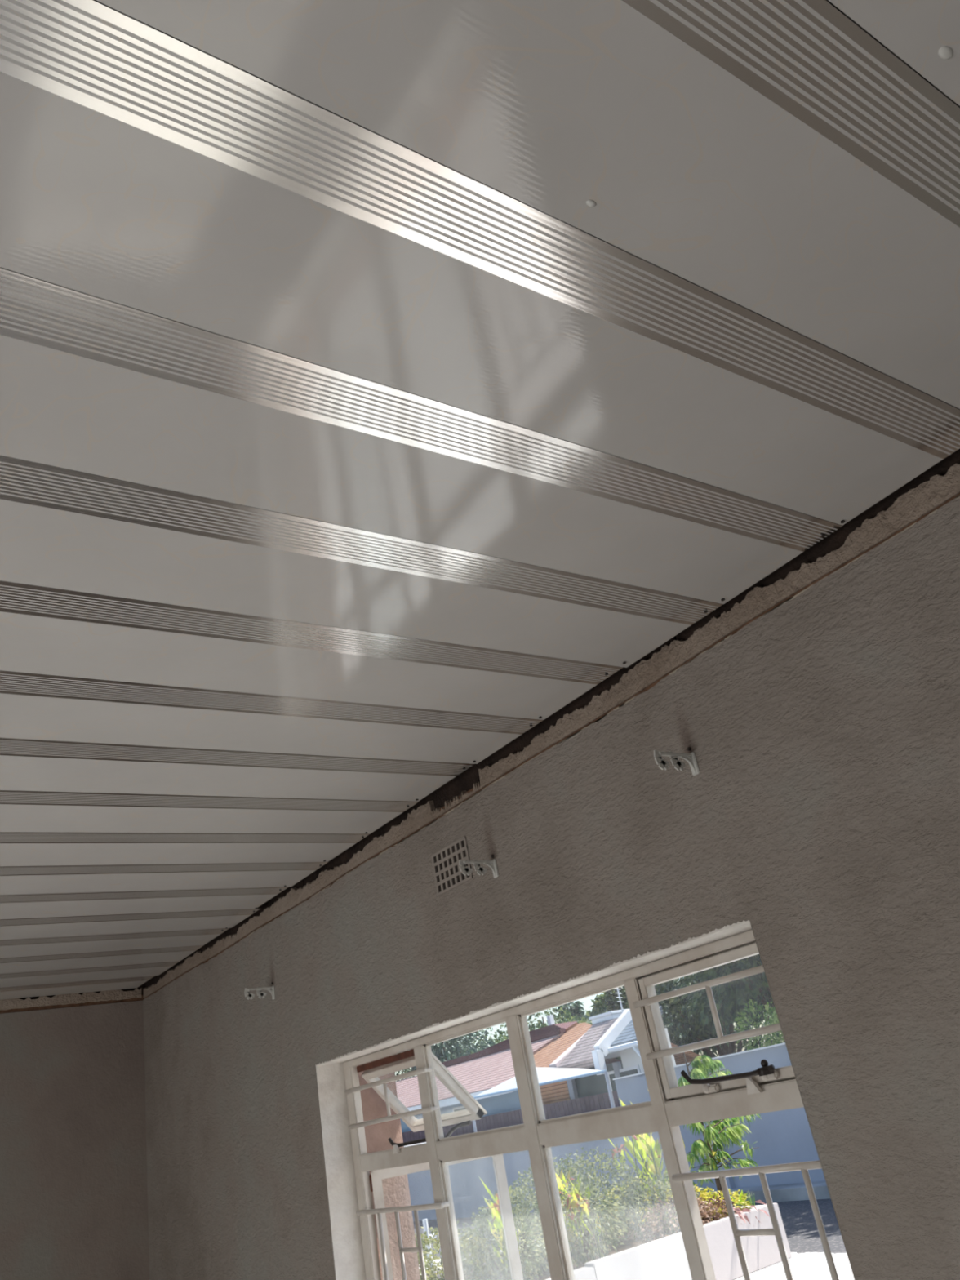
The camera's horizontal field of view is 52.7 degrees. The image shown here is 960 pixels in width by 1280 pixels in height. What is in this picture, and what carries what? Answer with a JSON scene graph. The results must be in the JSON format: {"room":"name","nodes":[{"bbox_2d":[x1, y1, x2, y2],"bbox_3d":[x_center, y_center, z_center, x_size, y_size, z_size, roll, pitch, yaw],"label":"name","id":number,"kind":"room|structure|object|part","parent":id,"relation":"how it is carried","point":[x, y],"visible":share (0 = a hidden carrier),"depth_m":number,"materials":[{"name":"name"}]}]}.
{"room":"unfinished house room","nodes":[
{"label":"unfinished house room","id":0,"kind":"room"},
{"bbox_2d":[0,982,149,1279],"bbox_3d":[-2.893,2.167,2.383,4.100,2.747,0.206,8,-32,-35],"label":"wall","id":1,"kind":"structure","parent":0,"point":[73,1186],"depth_m":3.56,"materials":[{"name":"paint"}]},
{"bbox_2d":[0,0,959,999],"bbox_3d":[-1.158,-0.293,0.551,3.870,0.012,6.489,8,-32,-35],"label":"ceiling","id":2,"kind":"structure","parent":0,"point":[383,384],"depth_m":1.03,"materials":[{"name":"white metal"}]},
{"bbox_2d":[142,448,959,1279],"bbox_3d":[0.616,0.958,1.332,0.173,2.747,6.650,8,-32,-35],"label":"wall","id":3,"kind":"structure","parent":0,"point":[817,707],"depth_m":1.68,"materials":[{"name":"paint"}]},
{"bbox_2d":[244,982,275,999],"bbox_3d":[-0.663,1.058,2.916,0.094,0.050,0.016,8,-32,-35],"label":"curtain bracket","id":4,"kind":"object","parent":3,"relation":"attached to","point":[247,994],"visible":1,"depth_m":2.91,"materials":[{"name":"white metal"}]},
{"bbox_2d":[244,987,254,999],"bbox_3d":[-0.689,1.057,2.897,0.032,0.035,0.003,8,-32,-35],"label":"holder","id":5,"kind":"object","parent":4,"relation":"on","point":[248,995],"depth_m":2.89,"materials":[{"name":"white metal"}]},
{"bbox_3d":[-0.658,1.064,2.917,0.083,0.034,0.009,8,-32,-35],"label":"arm","id":6,"kind":"part","parent":4,"relation":"part of","materials":[{"name":"white metal"}]},
{"bbox_2d":[256,986,266,998],"bbox_3d":[-0.658,1.062,2.918,0.032,0.035,0.003,8,-32,-35],"label":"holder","id":7,"kind":"object","parent":4,"relation":"on","point":[259,993],"depth_m":2.92,"materials":[{"name":"white metal"}]},
{"bbox_3d":[-0.626,1.069,2.938,0.004,0.039,0.016,8,-32,-35],"label":"wall plate","id":8,"kind":"part","parent":4,"relation":"part of","materials":[{"name":"white metal"}]},
{"bbox_2d":[431,835,473,896],"bbox_3d":[-0.066,0.525,2.248,0.004,0.097,0.150,8,-32,-35],"label":"air vent","id":9,"kind":"object","parent":3,"relation":"in","point":[447,874],"visible":0.91,"depth_m":2.25,"materials":[{"name":"paint"}]},
{"bbox_2d":[458,854,498,878],"bbox_3d":[-0.005,0.487,2.089,0.094,0.050,0.016,8,-32,-35],"label":"curtain bracket","id":10,"kind":"object","parent":3,"relation":"attached to","point":[491,864],"visible":1,"depth_m":2.09,"materials":[{"name":"white metal"}]},
{"bbox_2d":[458,859,472,875],"bbox_3d":[-0.030,0.486,2.070,0.032,0.035,0.003,8,-32,-35],"label":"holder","id":11,"kind":"object","parent":10,"relation":"on","point":[466,870],"depth_m":2.07,"materials":[{"name":"white metal"}]},
{"bbox_3d":[0.001,0.493,2.090,0.083,0.034,0.009,8,-32,-35],"label":"arm","id":12,"kind":"part","parent":10,"relation":"part of","materials":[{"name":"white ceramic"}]},
{"bbox_2d":[473,859,487,875],"bbox_3d":[0.001,0.490,2.091,0.032,0.035,0.003,8,-32,-35],"label":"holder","id":13,"kind":"object","parent":10,"relation":"on","point":[480,869],"depth_m":2.09,"materials":[{"name":"white metal"}]},
{"bbox_3d":[0.032,0.498,2.111,0.004,0.039,0.016,8,-32,-35],"label":"wall plate","id":14,"kind":"part","parent":10,"relation":"part of","materials":[{"name":"white metal"}]},
{"bbox_2d":[315,920,854,1279],"bbox_3d":[0.163,1.503,1.799,0.092,1.567,1.598,8,-32,-35],"label":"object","id":15,"kind":"structure","parent":3,"relation":"attached to","point":[347,1242],"depth_m":2.51,"materials":[{"name":"white paint"}]},
{"bbox_2d":[342,929,839,1279],"bbox_3d":[0.330,1.530,1.913,0.404,1.559,1.598,8,-32,-35],"label":"window","id":16,"kind":"structure","parent":3,"relation":"in","point":[766,1089],"depth_m":1.96,"materials":[{"name":"white paint"}]},
{"bbox_3d":[-0.157,1.201,2.576,0.163,0.183,0.345,8,-32,-35],"label":"vent sash","id":17,"kind":"part","parent":16,"relation":"part of","materials":[{"name":"white paint"}]},
{"bbox_3d":[-0.007,1.959,2.349,0.360,1.268,0.025,-4,-27,-15],"label":"casement sash","id":18,"kind":"part","parent":16,"relation":"part of","materials":[{"name":"white paint"}]},
{"bbox_3d":[-0.060,1.231,2.431,0.101,0.036,0.019,-31,-32,35],"label":"sash handle","id":19,"kind":"part","parent":16,"relation":"part of","materials":[{"name":"grey metal"}]},
{"bbox_3d":[0.417,0.667,1.695,0.025,0.217,0.329,8,-32,-35],"label":"vent sash","id":20,"kind":"part","parent":16,"relation":"part of","materials":[{"name":"white paint"}]},
{"bbox_2d":[653,746,699,775],"bbox_3d":[0.333,0.205,1.661,0.094,0.050,0.016,8,-32,-35],"label":"curtain bracket","id":21,"kind":"object","parent":3,"relation":"attached to","point":[690,758],"visible":1,"depth_m":1.66,"materials":[{"name":"white metal"}]},
{"bbox_2d":[653,750,669,769],"bbox_3d":[0.308,0.204,1.642,0.032,0.035,0.003,8,-32,-35],"label":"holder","id":22,"kind":"object","parent":21,"relation":"on","point":[663,763],"depth_m":1.64,"materials":[{"name":"white metal"}]},
{"bbox_2d":[669,751,684,771],"bbox_3d":[0.339,0.208,1.664,0.032,0.035,0.003,8,-32,-35],"label":"cup","id":23,"kind":"object","parent":21,"relation":"on","point":[678,764],"depth_m":1.66,"materials":[{"name":"white metal"}]},
{"bbox_3d":[0.339,0.210,1.662,0.083,0.034,0.009,8,-32,-35],"label":"arm","id":24,"kind":"part","parent":21,"relation":"part of","materials":[{"name":"white ceramic"}]},
{"bbox_3d":[0.370,0.215,1.684,0.004,0.039,0.016,8,-32,-35],"label":"wall plate","id":25,"kind":"part","parent":21,"relation":"part of","materials":[{"name":"white ceramic"}]},
{"label":"outside","id":26,"kind":"structure","parent":0,"visible":0},
{"bbox_2d":[413,1198,854,1279],"bbox_3d":[21.056,20.725,46.099,88.480,0.200,120.000,8,-32,-35],"label":"ground","id":27,"kind":"structure","parent":26,"point":[808,1261],"depth_m":10.96,"materials":[{"name":"white concrete"}]},
{"bbox_2d":[358,1055,420,1279],"bbox_3d":[0.267,1.529,1.865,0.128,1.602,1.638,8,-32,-35],"label":"pillar","id":28,"kind":"structure","parent":27,"relation":"on","point":[396,1191],"depth_m":2.63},
{"bbox_2d":[394,1051,414,1081],"bbox_3d":[-5.069,24.783,52.272,5.326,7.142,5.602,8,-32,-35],"label":"broadleaf tree","id":29,"kind":"object","parent":27,"relation":"on","point":[408,1068],"visible":0.02,"depth_m":52.97,"materials":[{"name":"green plant"}]},
{"bbox_2d":[422,1218,438,1270],"bbox_3d":[-0.478,7.114,11.026,0.242,0.958,0.060,8,-32,-35],"label":"post","id":30,"kind":"object","parent":27,"relation":"on","point":[425,1225],"visible":0.33,"depth_m":11.12,"materials":[{"name":"white"}]},
{"bbox_2d":[404,1029,495,1077],"bbox_3d":[-0.992,20.125,43.912,4.431,6.698,6.379,8,-32,-35],"label":"broadleaf tree","id":31,"kind":"object","parent":27,"relation":"on","point":[441,1050],"visible":0.2,"depth_m":44.21,"materials":[{"name":"green plant"}]},
{"bbox_2d":[448,1022,508,1055],"bbox_3d":[1.327,23.077,51.014,5.696,6.833,6.407,8,-32,-35],"label":"broadleaf tree","id":32,"kind":"object","parent":27,"relation":"on","point":[500,1033],"visible":0.05,"depth_m":50.99,"materials":[{"name":"green plant"}]},
{"bbox_2d":[395,1027,621,1132],"bbox_3d":[-4.381,16.974,32.436,5.190,3.468,26.397,8,-32,-35],"label":"house","id":33,"kind":"structure","parent":27,"relation":"on","point":[481,1074],"depth_m":24.60,"materials":[{"name":"tile"}]},
{"bbox_3d":[-0.402,12.022,24.276,0.006,0.550,0.780,8,-32,-35],"label":"pane","id":34,"kind":"part","parent":33,"relation":"part of","materials":[{"name":"grey glass"}]},
{"bbox_2d":[401,1090,620,1145],"bbox_3d":[-3.129,15.029,27.136,0.040,1.870,25.040,8,-32,-35],"label":"fence","id":35,"kind":"object","parent":27,"relation":"on","point":[599,1101],"visible":0.06,"depth_m":21.50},
{"bbox_2d":[445,1014,580,1067],"bbox_3d":[1.867,15.996,34.088,2.500,4.446,9.328,8,-32,-35],"label":"house","id":36,"kind":"structure","parent":27,"relation":"on","point":[552,1026],"depth_m":32.11,"materials":[{"name":"orange brick"}]},
{"bbox_2d":[404,1136,635,1221],"bbox_3d":[-6.342,16.787,29.077,0.280,1.570,33.100,8,-32,-35],"label":"wall","id":37,"kind":"structure","parent":27,"relation":"on","point":[468,1191],"depth_m":20.73,"materials":[{"name":"paint"}]},
{"bbox_2d":[494,1004,580,1044],"bbox_3d":[2.775,17.456,39.408,5.256,6.187,4.055,8,-32,-35],"label":"broadleaf tree","id":38,"kind":"object","parent":27,"relation":"on","point":[558,1020],"visible":0.08,"depth_m":39.96,"materials":[{"name":"green plant"}]},
{"bbox_2d":[472,1066,614,1132],"bbox_3d":[1.424,10.257,20.122,0.625,2.628,4.843,8,-32,-35],"label":"shade sail","id":39,"kind":"object","parent":27,"relation":"on","point":[545,1076],"visible":0.61,"depth_m":20.10,"materials":[{"name":"white fabric"}]},
{"bbox_2d":[557,1000,587,1022],"bbox_3d":[4.797,19.876,45.467,2.442,6.446,2.499,8,-32,-35],"label":"round tree","id":40,"kind":"object","parent":27,"relation":"on","point":[575,1008],"visible":0.16,"depth_m":46.54,"materials":[{"name":"green plant"}]},
{"bbox_2d":[566,1061,622,1099],"bbox_3d":[2.685,10.305,20.464,0.270,2.400,1.800,8,-32,-35],"label":"house wall","id":41,"kind":"structure","parent":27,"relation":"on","point":[592,1085],"depth_m":20.98,"materials":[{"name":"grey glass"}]},
{"bbox_3d":[2.185,10.648,20.962,0.100,2.400,0.160,8,-32,-35],"label":"post","id":42,"kind":"part","parent":41,"relation":"part of","materials":[{"name":"white paint"}]},
{"bbox_3d":[3.069,9.924,19.842,0.100,2.400,0.160,8,-32,-35],"label":"post","id":43,"kind":"part","parent":41,"relation":"part of","materials":[{"name":"white paint"}]},
{"bbox_2d":[577,987,625,1058],"bbox_3d":[4.160,12.766,29.047,2.869,4.995,3.238,8,-32,-35],"label":"broadleaf tree","id":44,"kind":"object","parent":27,"relation":"on","point":[599,1006],"visible":0.06,"depth_m":29.39,"materials":[{"name":"green plant"}]},
{"bbox_2d":[549,987,675,1091],"bbox_3d":[3.443,9.203,20.361,2.603,3.994,3.020,8,-32,-35],"label":"house","id":45,"kind":"structure","parent":27,"relation":"on","point":[611,1034],"depth_m":20.30,"materials":[{"name":"white paint"}]},
{"bbox_3d":[3.025,9.285,19.964,0.006,0.730,0.880,8,-32,-35],"label":"pane","id":46,"kind":"part","parent":45,"relation":"part of","materials":[{"name":"blue glass"}]},
{"bbox_2d":[604,986,629,1060],"bbox_3d":[3.997,10.837,26.069,1.113,5.864,1.270,8,-32,-35],"label":"cypress tree","id":47,"kind":"object","parent":27,"relation":"on","point":[613,1004],"visible":0.15,"depth_m":26.43,"materials":[{"name":"green plant"}]},
{"bbox_2d":[533,1022,702,1105],"bbox_3d":[3.059,10.958,23.270,4.708,3.549,2.432,8,-32,-35],"label":"house","id":48,"kind":"structure","parent":27,"relation":"on","point":[555,1092],"depth_m":23.00,"materials":[{"name":"orange tile"}]},
{"bbox_2d":[572,1217,692,1279],"label":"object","id":49,"kind":"object","parent":27,"relation":"on","point":[664,1258],"depth_m":9.32,"materials":[{"name":"concrete"}]},
{"bbox_2d":[414,1220,497,1279],"bbox_3d":[-0.590,5.797,8.840,1.691,0.830,1.070,8,-32,-35],"label":"shrub","id":50,"kind":"object","parent":49,"relation":"in","point":[428,1271],"visible":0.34,"depth_m":8.93,"materials":[{"name":"green plant"}]},
{"bbox_2d":[479,1177,519,1279],"bbox_3d":[0.218,5.615,9.219,0.297,1.000,0.660,-9,-26,-4],"label":"lily","id":51,"kind":"object","parent":49,"relation":"on","point":[497,1219],"visible":0.49,"depth_m":9.09,"materials":[{"name":"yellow plant"}]},
{"bbox_2d":[490,1199,501,1221],"bbox_3d":[0.191,5.342,9.094,0.230,0.189,0.143,8,-32,-35],"label":"flower","id":52,"kind":"object","parent":51,"relation":"on","point":[496,1216],"depth_m":9.06,"materials":[{"name":"yellow plant"}]},
{"bbox_3d":[0.221,5.761,9.077,0.084,0.617,0.023,4,-30,-28],"label":"stem","id":53,"kind":"part","parent":51,"relation":"part of","materials":[{"name":"green plant"}]},
{"bbox_3d":[0.250,5.628,8.990,0.043,0.764,0.037,8,-32,-35],"label":"stem","id":54,"kind":"part","parent":51,"relation":"part of","materials":[{"name":"green plant"}]},
{"bbox_2d":[457,1186,568,1279],"bbox_3d":[0.301,5.880,9.495,1.082,0.922,1.654,-17,-26,13],"label":"shrub","id":55,"kind":"object","parent":49,"relation":"in","point":[531,1262],"visible":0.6,"depth_m":9.24,"materials":[{"name":"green plant"}]},
{"bbox_3d":[0.157,5.961,9.211,0.167,0.407,0.028,-17,-26,12],"label":"stem","id":56,"kind":"part","parent":55,"relation":"part of","materials":[{"name":"green plant"}]},
{"bbox_2d":[555,1168,601,1266],"bbox_3d":[0.875,5.782,9.841,0.548,1.014,0.624,8,-32,-35],"label":"lily","id":57,"kind":"object","parent":49,"relation":"on","point":[571,1203],"visible":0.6,"depth_m":9.72,"materials":[{"name":"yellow plant"}]},
{"bbox_3d":[0.869,5.925,9.579,0.043,0.534,0.031,8,-32,-35],"label":"stem","id":58,"kind":"part","parent":57,"relation":"part of","materials":[{"name":"green plant"}]},
{"bbox_2d":[564,1209,577,1224],"bbox_3d":[0.854,5.768,9.672,0.224,0.149,0.094,-9,-26,-5],"label":"flower","id":59,"kind":"object","parent":57,"relation":"on","point":[572,1217],"depth_m":9.67,"materials":[{"name":"green plant"}]},
{"bbox_2d":[563,1194,579,1212],"bbox_3d":[0.923,5.689,9.763,0.177,0.211,0.211,8,-32,-35],"label":"flower","id":60,"kind":"object","parent":57,"relation":"on","point":[571,1203],"depth_m":9.72,"materials":[{"name":"yellow plant"}]},
{"bbox_3d":[0.984,5.887,9.663,0.023,0.635,0.040,8,-32,-35],"label":"stem","id":61,"kind":"part","parent":57,"relation":"part of","materials":[{"name":"green plant"}]},
{"bbox_2d":[575,1193,590,1211],"bbox_3d":[1.034,5.659,9.735,0.128,0.185,0.219,-18,-27,14],"label":"flower","id":62,"kind":"object","parent":57,"relation":"on","point":[584,1205],"depth_m":9.72,"materials":[{"name":"yellow plant"}]},
{"bbox_3d":[1.123,5.868,9.650,0.079,0.608,0.024,-5,-26,-12],"label":"stem","id":63,"kind":"part","parent":57,"relation":"part of","materials":[{"name":"green plant"}]},
{"bbox_2d":[508,1146,699,1266],"bbox_3d":[1.198,6.012,10.379,2.145,1.071,1.684,8,-32,-35],"label":"shrub","id":64,"kind":"object","parent":49,"relation":"in","point":[608,1228],"visible":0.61,"depth_m":10.26,"materials":[{"name":"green plant"}]},
{"bbox_3d":[1.026,5.984,9.661,0.034,0.454,0.137,-9,-26,-5],"label":"stem","id":65,"kind":"part","parent":64,"relation":"part of","materials":[{"name":"green plant"}]},
{"bbox_3d":[1.080,6.025,9.702,0.136,0.396,0.042,-6,-26,-11],"label":"stem","id":66,"kind":"part","parent":64,"relation":"part of","materials":[{"name":"green plant"}]},
{"bbox_2d":[608,1088,692,1234],"bbox_3d":[1.947,5.920,11.069,0.809,1.462,0.727,8,-32,-35],"label":"lily","id":67,"kind":"object","parent":49,"relation":"in","point":[644,1144],"visible":0.35,"depth_m":11.03,"materials":[{"name":"green plant"}]},
{"bbox_2d":[611,1144,626,1159],"bbox_3d":[1.586,5.853,11.069,0.179,0.150,0.180,-15,-26,9],"label":"flower","id":68,"kind":"object","parent":67,"relation":"on","point":[618,1149],"depth_m":11.09,"materials":[{"name":"red plant"}]},
{"bbox_3d":[1.670,6.207,10.943,0.024,0.942,0.097,-28,-30,30],"label":"stem","id":69,"kind":"part","parent":67,"relation":"part of","materials":[{"name":"green plant"}]},
{"bbox_3d":[1.807,6.132,11.009,0.078,1.082,0.024,-14,-26,5],"label":"stem","id":70,"kind":"part","parent":67,"relation":"part of","materials":[{"name":"green plant"}]},
{"bbox_3d":[1.895,6.134,11.202,0.024,1.215,0.090,-30,-31,34],"label":"stem","id":71,"kind":"part","parent":67,"relation":"part of","materials":[{"name":"green plant"}]},
{"bbox_3d":[1.904,6.056,11.108,0.023,1.267,0.084,-9,-26,-6],"label":"stem","id":72,"kind":"part","parent":67,"relation":"part of","materials":[{"name":"green plant"}]},
{"bbox_3d":[1.958,6.183,11.058,0.083,0.981,0.029,15,-36,-42],"label":"stem","id":73,"kind":"part","parent":67,"relation":"part of","materials":[{"name":"green plant"}]},
{"bbox_3d":[1.949,5.887,10.745,0.030,1.235,0.049,8,-32,-35],"label":"stem","id":74,"kind":"part","parent":67,"relation":"part of","materials":[{"name":"green plant"}]},
{"bbox_3d":[1.992,5.978,10.826,0.058,1.131,0.049,8,-32,-35],"label":"stem","id":75,"kind":"part","parent":67,"relation":"part of","materials":[{"name":"green plant"}]},
{"bbox_2d":[622,979,711,1054],"bbox_3d":[6.714,14.921,36.367,4.336,6.650,4.481,8,-32,-35],"label":"broadleaf tree","id":76,"kind":"object","parent":27,"relation":"on","point":[668,1007],"visible":0.02,"depth_m":36.65,"materials":[{"name":"green plant"}]},
{"bbox_2d":[653,965,783,1057],"bbox_3d":[6.690,10.376,27.000,4.516,6.586,5.313,8,-32,-35],"label":"shade tree","id":77,"kind":"object","parent":27,"relation":"on","point":[692,1028],"visible":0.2,"depth_m":26.54,"materials":[{"name":"green plant"}]},
{"bbox_2d":[612,1042,830,1210],"bbox_3d":[8.922,3.862,9.480,0.710,2.080,22.900,8,-32,-35],"label":"wall","id":78,"kind":"structure","parent":27,"relation":"on","point":[782,1136],"depth_m":15.22,"materials":[{"name":"paint"}]},
{"bbox_2d":[702,1206,743,1279],"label":"raised planter","id":79,"kind":"object","parent":27,"relation":"on","point":[722,1249],"depth_m":9.81,"materials":[{"name":"concrete"}]},
{"bbox_2d":[600,1172,751,1229],"bbox_3d":[2.120,6.453,11.114,1.018,0.647,2.123,8,-32,-35],"label":"ground cover","id":80,"kind":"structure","parent":79,"relation":"in","point":[703,1193],"depth_m":10.77,"materials":[{"name":"yellow plant"}]},
{"bbox_2d":[640,1195,740,1243],"bbox_3d":[2.215,6.115,10.154,1.314,0.591,0.619,8,-32,-35],"label":"dry shrub","id":81,"kind":"object","parent":79,"relation":"in","point":[705,1220],"visible":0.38,"depth_m":10.10,"materials":[{"name":"brown plant"}]},
{"bbox_2d":[677,1044,761,1199],"bbox_3d":[3.031,6.202,12.542,1.904,1.861,0.804,8,-32,-35],"label":"tree","id":82,"kind":"object","parent":79,"relation":"in","point":[700,1069],"visible":0.6,"depth_m":12.42,"materials":[{"name":"green plant"}]},
{"bbox_2d":[674,954,776,1033],"bbox_3d":[5.526,5.681,18.228,3.983,7.675,4.484,8,-32,-35],"label":"shade tree","id":83,"kind":"object","parent":27,"relation":"on","point":[737,995],"visible":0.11,"depth_m":17.78,"materials":[{"name":"green plant"}]},
{"bbox_2d":[734,1204,782,1273],"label":"raised planter","id":84,"kind":"object","parent":27,"relation":"on","point":[761,1252],"depth_m":10.11,"materials":[{"name":"concrete"}]},
{"bbox_2d":[729,1190,747,1205],"bbox_3d":[2.927,6.346,11.003,0.207,0.186,0.136,-3,-27,-16],"label":"rosette","id":85,"kind":"object","parent":84,"relation":"in","point":[740,1197],"visible":0.41,"depth_m":11.01,"materials":[{"name":"green plant"}]},
{"bbox_2d":[746,1191,755,1205],"bbox_3d":[2.980,6.175,10.670,0.088,0.240,0.082,-31,-32,35],"label":"grass tuft","id":86,"kind":"object","parent":84,"relation":"on","point":[747,1192],"visible":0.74,"depth_m":10.66,"materials":[{"name":"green plant"}]},
{"bbox_2d":[733,1199,769,1226],"bbox_3d":[2.817,6.077,10.253,0.436,0.221,0.378,8,-32,-35],"label":"leaf plant","id":87,"kind":"object","parent":84,"relation":"on","point":[738,1211],"visible":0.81,"depth_m":10.20,"materials":[{"name":"pink plant"}]},
{"bbox_2d":[733,999,785,1050],"bbox_3d":[5.118,7.487,16.226,0.935,2.916,1.587,8,-32,-35],"label":"shrub","id":88,"kind":"object","parent":27,"relation":"on","point":[776,1040],"visible":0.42,"depth_m":16.70,"materials":[{"name":"green plant"}]}
]}

